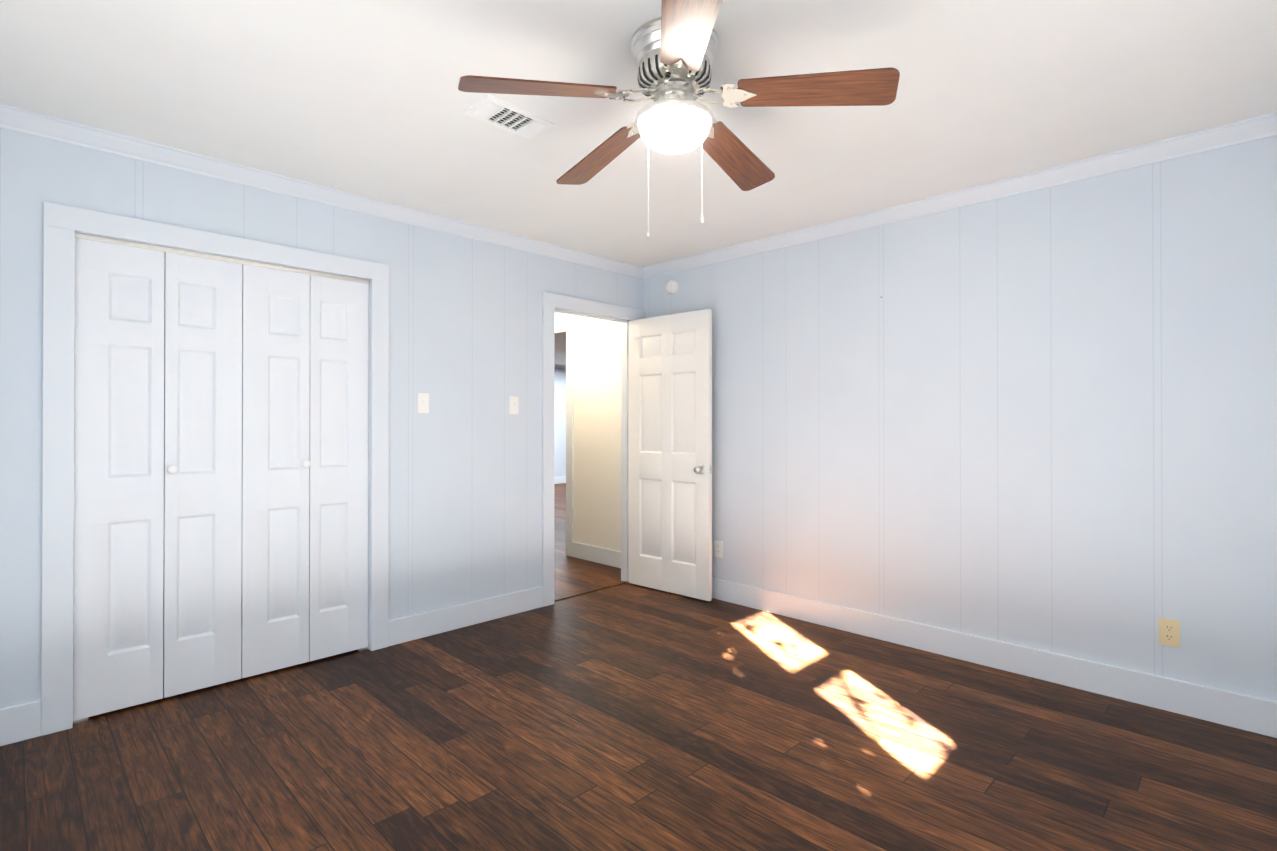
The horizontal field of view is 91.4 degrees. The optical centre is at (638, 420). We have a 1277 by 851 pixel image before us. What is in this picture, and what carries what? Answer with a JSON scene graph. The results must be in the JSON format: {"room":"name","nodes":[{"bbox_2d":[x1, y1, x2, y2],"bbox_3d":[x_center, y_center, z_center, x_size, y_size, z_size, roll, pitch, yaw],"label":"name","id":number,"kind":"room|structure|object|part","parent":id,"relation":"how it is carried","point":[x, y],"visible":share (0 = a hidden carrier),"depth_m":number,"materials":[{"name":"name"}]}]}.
{"room":"empty bedroom","nodes":[
{"label":"empty bedroom","id":0,"kind":"room"},
{"bbox_2d":[0,128,642,708],"bbox_3d":[-1.376,0.030,3.564,0.120,2.440,4.480,0,0,45],"label":"wall","id":1,"kind":"structure","parent":0,"point":[466,450],"depth_m":3.55,"materials":[{"name":"paint"}]},
{"bbox_2d":[0,700,40,745],"bbox_3d":[-2.580,1.174,2.245,0.016,0.140,0.617,0,0,45],"label":"baseboard","id":2,"kind":"structure","parent":1,"relation":"attached to","point":[20,722],"depth_m":2.42,"materials":[{"name":"white paint"}]},
{"bbox_2d":[41,202,388,735],"bbox_3d":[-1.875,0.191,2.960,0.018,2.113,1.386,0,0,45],"label":"trim","id":3,"kind":"structure","parent":1,"relation":"attached to","point":[62,224],"depth_m":2.52,"materials":[{"name":"white paint"}]},
{"bbox_2d":[73,232,368,723],"bbox_3d":[-1.893,0.237,2.977,0.072,2.020,1.196,0,0,45],"label":"closet doors","id":4,"kind":"structure","parent":1,"relation":"in","point":[221,422],"depth_m":2.90,"materials":[{"name":"white paint"}]},
{"bbox_2d":[0,104,643,278],"bbox_3d":[-1.365,-1.157,3.446,0.068,0.068,3.900,0,0,45],"label":"crown molding","id":5,"kind":"structure","parent":1,"relation":"attached to","point":[182,160],"depth_m":3.01,"materials":[{"name":"white paint"}]},
{"bbox_2d":[417,393,428,412],"bbox_3d":[-1.243,-0.102,3.602,0.015,0.115,0.070,0,0,45],"label":"light switch","id":6,"kind":"object","parent":1,"relation":"attached to","point":[422,402],"visible":1,"depth_m":3.60,"materials":[{"name":"white plastic"}]},
{"bbox_2d":[388,586,542,645],"bbox_3d":[-1.018,1.181,3.823,0.016,0.140,1.054,0,0,45],"label":"baseboard","id":7,"kind":"structure","parent":1,"relation":"attached to","point":[417,626],"depth_m":3.76,"materials":[{"name":"white paint"}]},
{"bbox_2d":[509,396,518,413],"bbox_3d":[-0.807,-0.100,4.043,0.015,0.115,0.070,0,0,45],"label":"light switch","id":8,"kind":"object","parent":1,"relation":"attached to","point":[513,405],"visible":1,"depth_m":4.04,"materials":[{"name":"white plastic"}]},
{"bbox_2d":[542,292,644,606],"bbox_3d":[-0.343,0.193,4.593,0.138,2.123,0.983,0,0,45],"label":"door frame","id":9,"kind":"structure","parent":1,"relation":"attached to","point":[551,302],"depth_m":4.26,"materials":[{"name":"white paint"}]},
{"bbox_2d":[629,309,711,600],"bbox_3d":[0.227,0.236,4.559,0.772,2.012,0.169,0,0,45],"label":"entry door","id":10,"kind":"structure","parent":9,"relation":"attached to","point":[670,453],"depth_m":4.51,"materials":[{"name":"white paint"}]},
{"bbox_2d":[554,368,565,476],"bbox_3d":[-3.801,0.063,10.722,0.120,2.440,11.240,0,0,45],"label":"wall","id":11,"kind":"structure","parent":0,"point":[559,422],"depth_m":12.84,"materials":[{"name":"paint"}]},
{"bbox_2d":[554,476,565,483],"bbox_3d":[-2.219,1.220,12.218,0.016,0.140,6.640,0,0,45],"label":"baseboard","id":12,"kind":"structure","parent":11,"relation":"attached to","point":[557,480],"depth_m":12.81,"materials":[{"name":"white paint"}]},
{"bbox_2d":[554,364,565,367],"bbox_3d":[-2.200,-1.116,12.210,0.068,0.068,6.640,0,0,45],"label":"crown molding","id":13,"kind":"structure","parent":11,"relation":"attached to","point":[555,365],"depth_m":12.79,"materials":[{"name":"white paint"}]},
{"bbox_2d":[555,312,620,550],"bbox_3d":[-2.244,0.048,7.491,6.640,2.440,0.120,0,0,45],"label":"wall","id":14,"kind":"structure","parent":0,"point":[597,432],"depth_m":5.55,"materials":[{"name":"paint"}]},
{"bbox_2d":[555,320,573,556],"bbox_3d":[-1.280,0.167,6.439,1.890,2.193,0.018,0,0,45],"label":"door frame","id":15,"kind":"structure","parent":14,"relation":"attached to","point":[567,327],"depth_m":5.79,"materials":[{"name":"white paint"}]},
{"bbox_2d":[572,542,620,567],"bbox_3d":[-0.270,1.189,5.435,0.950,0.140,0.016,0,0,45],"label":"baseboard","id":16,"kind":"structure","parent":14,"relation":"attached to","point":[605,556],"depth_m":5.52,"materials":[{"name":"white paint"}]},
{"bbox_2d":[0,483,1276,850],"bbox_3d":[0.150,1.315,6.804,11.240,0.100,11.240,0,0,45],"label":"floor","id":17,"kind":"structure","parent":0,"point":[628,717],"depth_m":2.32,"materials":[{"name":"brown wood"}]},
{"bbox_2d":[554,581,628,600],"bbox_3d":[-0.357,1.251,4.576,0.045,0.007,0.760,0,0,45],"label":"threshold","id":18,"kind":"object","parent":17,"relation":"on","point":[588,591],"visible":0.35,"depth_m":4.56,"materials":[{"name":"brown wood"}]},
{"bbox_2d":[0,0,1276,364],"bbox_3d":[0.150,-1.225,6.816,11.240,0.100,11.240,0,0,45],"label":"ceiling","id":19,"kind":"structure","parent":0,"point":[366,98],"depth_m":2.28,"materials":[{"name":"paint"}]},
{"bbox_2d":[464,95,553,138],"bbox_3d":[-0.507,-1.188,2.456,0.175,0.014,0.305,0,0,45],"label":"ceiling vent","id":20,"kind":"object","parent":19,"relation":"in","point":[503,115],"visible":1,"depth_m":2.44,"materials":[{"name":"white metal"}]},
{"bbox_2d":[458,0,899,236],"bbox_3d":[0.113,-0.889,2.008,1.261,0.616,1.264,0,0,45],"label":"ceiling fan","id":21,"kind":"object","parent":19,"relation":"hanging from","point":[674,46],"depth_m":1.88,"materials":[{"name":"brown wood"}]},
{"bbox_3d":[0.114,-0.900,1.974,0.226,0.082,0.226,0,0,45],"label":"ceiling fan shade","id":22,"kind":"part","parent":21,"relation":"part of","materials":[{"name":"white glass"}]},
{"bbox_2d":[643,135,1276,701],"bbox_3d":[1.630,0.029,3.416,4.360,2.440,0.120,0,0,45],"label":"wall","id":23,"kind":"structure","parent":0,"point":[1041,419],"depth_m":3.05,"materials":[{"name":"paint"}]},
{"bbox_2d":[666,280,677,293],"bbox_3d":[0.247,-1.007,4.681,0.108,0.108,0.034,0,0,45],"label":"smoke detector","id":24,"kind":"object","parent":23,"relation":"attached to","point":[671,286],"visible":0.98,"depth_m":4.66,"materials":[{"name":"white plastic"}]},
{"bbox_2d":[714,540,722,557],"bbox_3d":[0.562,0.902,4.380,0.070,0.115,0.008,0,0,45],"label":"electrical outlet","id":25,"kind":"object","parent":23,"relation":"attached to","point":[718,548],"visible":1,"depth_m":4.38,"materials":[{"name":"white plastic"}]},
{"bbox_2d":[644,112,1276,278],"bbox_3d":[1.522,-1.157,3.397,4.240,0.068,0.068,0,0,45],"label":"crown molding","id":26,"kind":"structure","parent":23,"relation":"attached to","point":[1263,126],"depth_m":3.08,"materials":[{"name":"white paint"}]},
{"bbox_2d":[712,578,1276,737],"bbox_3d":[1.546,1.179,3.398,4.222,0.140,0.016,0,0,45],"label":"baseboard","id":27,"kind":"structure","parent":23,"relation":"attached to","point":[1228,708],"depth_m":3.02,"materials":[{"name":"white paint"}]},
{"bbox_2d":[1159,617,1179,647],"bbox_3d":[2.282,0.911,2.677,0.070,0.115,0.008,0,0,45],"label":"electrical outlet","id":28,"kind":"object","parent":23,"relation":"attached to","point":[1169,632],"visible":1,"depth_m":2.67,"materials":[{"name":"beige plastic"}]}
]}

